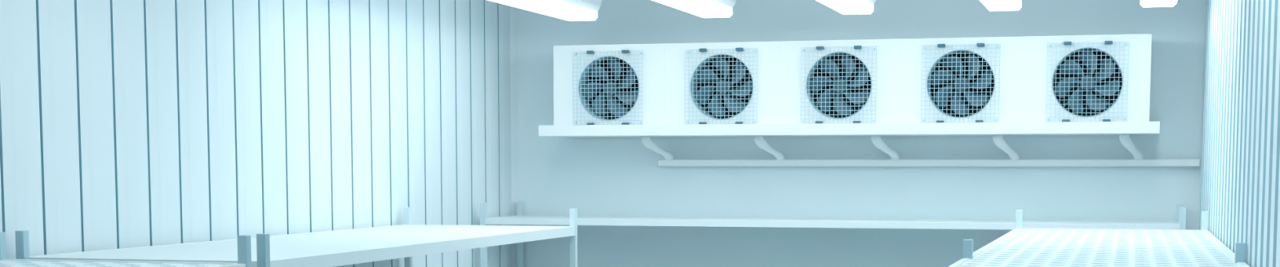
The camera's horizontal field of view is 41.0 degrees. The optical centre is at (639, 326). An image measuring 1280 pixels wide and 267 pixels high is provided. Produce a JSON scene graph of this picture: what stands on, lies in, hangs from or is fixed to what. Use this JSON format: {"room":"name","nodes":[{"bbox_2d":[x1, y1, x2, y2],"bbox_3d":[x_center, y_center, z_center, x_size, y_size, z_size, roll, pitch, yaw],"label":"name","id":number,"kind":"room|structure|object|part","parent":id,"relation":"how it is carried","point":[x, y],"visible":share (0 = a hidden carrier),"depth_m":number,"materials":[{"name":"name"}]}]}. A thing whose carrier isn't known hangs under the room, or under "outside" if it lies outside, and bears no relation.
{"room":"walk-in cold room","nodes":[
{"label":"walk-in cold room","id":0,"kind":"room"},
{"bbox_2d":[0,0,511,266],"bbox_3d":[-3.067,-0.227,6.809,0.107,3.560,14.600,2,6,16],"label":"wall","id":1,"kind":"structure","parent":0,"point":[124,123],"depth_m":9.60,"materials":[{"name":"white metal"}]},
{"bbox_2d":[488,0,601,21],"bbox_3d":[-0.881,-2.229,10.798,0.300,0.330,3.400,2,6,16],"label":"ceiling lamp","id":2,"kind":"object","parent":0,"point":[566,10],"depth_m":11.78,"materials":[{"name":"white plastic"}]},
{"bbox_2d":[652,0,736,17],"bbox_3d":[0.081,-2.203,10.525,0.300,0.330,3.400,2,6,16],"label":"ceiling lamp","id":3,"kind":"object","parent":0,"point":[701,8],"depth_m":11.58,"materials":[{"name":"white plastic"}]},
{"bbox_2d":[816,0,875,14],"bbox_3d":[1.043,-2.177,10.253,0.300,0.330,3.400,2,6,16],"label":"ceiling lamp","id":4,"kind":"object","parent":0,"point":[842,6],"depth_m":11.39,"materials":[{"name":"white plastic"}]},
{"bbox_2d":[517,0,1205,266],"bbox_3d":[1.528,-0.827,13.115,5.474,3.560,0.100,2,6,16],"label":"wall","id":5,"kind":"structure","parent":0,"point":[592,175],"depth_m":13.03,"materials":[{"name":"white paint"}]},
{"bbox_2d":[510,6,518,266],"bbox_3d":[-1.005,-0.888,13.755,0.050,3.560,0.050,2,6,16],"label":"trim","id":6,"kind":"structure","parent":5,"relation":"attached to","point":[513,11],"depth_m":13.68,"materials":[{"name":"white metal"}]},
{"bbox_2d":[538,34,1159,137],"bbox_3d":[1.487,-1.750,12.618,4.486,0.678,0.695,2,6,16],"label":"cooler","id":7,"kind":"object","parent":5,"relation":"attached to","point":[1074,84],"visible":1,"depth_m":12.34,"materials":[{"name":"white metal"}]},
{"bbox_2d":[538,121,1159,137],"bbox_3d":[1.484,-1.452,12.639,4.486,0.080,0.680,2,6,16],"label":"drip tray","id":8,"kind":"object","parent":7,"relation":"on","point":[559,129],"depth_m":12.35,"materials":[{"name":"white metal"}]},
{"bbox_2d":[641,133,1199,166],"bbox_3d":[2.012,-1.300,12.656,4.057,0.226,0.418,2,6,16],"label":"drain pipe","id":9,"kind":"object","parent":7,"relation":"attached to","point":[1014,161],"visible":0.99,"depth_m":12.73,"materials":[{"name":"plastic"}]},
{"bbox_2d":[979,0,1022,11],"bbox_3d":[2.004,-2.151,9.980,0.300,0.330,3.400,2,6,16],"label":"ceiling lamp","id":10,"kind":"object","parent":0,"point":[991,5],"depth_m":11.21,"materials":[{"name":"white plastic"}]},
{"bbox_2d":[1140,0,1177,7],"bbox_3d":[2.966,-2.125,9.707,0.300,0.330,3.400,2,6,16],"label":"ceiling lamp","id":11,"kind":"object","parent":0,"point":[1144,3],"depth_m":11.09,"materials":[{"name":"white plastic"}]},
{"bbox_2d":[1198,0,1279,266],"bbox_3d":[2.086,-0.087,5.348,0.126,3.560,14.600,2,6,16],"label":"wall","id":12,"kind":"structure","parent":0,"point":[1240,164],"depth_m":7.68,"materials":[{"name":"white metal"}]},
{"bbox_3d":[-0.486,1.665,6.251,5.474,0.100,14.800,2,6,16],"label":"floor","id":13,"kind":"structure","parent":0,"visible":0},
{"bbox_2d":[0,231,251,266],"bbox_3d":[-2.713,0.726,5.535,1.220,1.906,3.780,2,6,16],"label":"shelving unit","id":14,"kind":"object","parent":13,"relation":"on","point":[244,249],"visible":1,"depth_m":7.09,"materials":[{"name":"metal"}]},
{"bbox_3d":[-2.713,-0.078,5.459,1.212,0.059,3.772,2,6,16],"label":"frame","id":15,"kind":"part","parent":14,"relation":"part of","materials":[{"name":"metal"}]},
{"bbox_2d":[15,207,577,266],"bbox_3d":[-1.580,0.348,9.494,1.220,1.906,4.250,2,6,16],"label":"shelving unit","id":16,"kind":"object","parent":13,"relation":"on","point":[331,248],"visible":0.98,"depth_m":8.80,"materials":[{"name":"metal"}]},
{"bbox_3d":[-1.580,-0.455,9.418,1.212,0.059,4.242,2,6,16],"label":"frame","id":17,"kind":"part","parent":16,"relation":"part of","materials":[{"name":"metal"}]},
{"bbox_2d":[480,200,1186,266],"bbox_3d":[1.349,0.043,12.700,5.070,1.906,0.850,2,6,16],"label":"shelving unit","id":18,"kind":"object","parent":13,"relation":"on","point":[520,219],"visible":0.97,"depth_m":12.44,"materials":[{"name":"metal"}]},
{"bbox_3d":[1.349,-0.768,12.623,5.062,0.044,0.842,2,6,16],"label":"frame","id":19,"kind":"part","parent":18,"relation":"part of","materials":[{"name":"metal"}]},
{"bbox_2d":[947,209,1249,266],"bbox_3d":[1.966,0.549,7.387,1.170,1.906,7.322,2,6,16],"label":"shelving unit","id":20,"kind":"object","parent":13,"relation":"on","point":[1021,246],"visible":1,"depth_m":8.30,"materials":[{"name":"metal"}]},
{"bbox_3d":[1.965,-0.255,7.310,1.162,0.059,7.312,2,6,16],"label":"frame","id":21,"kind":"part","parent":20,"relation":"part of","materials":[{"name":"metal"}]}
]}

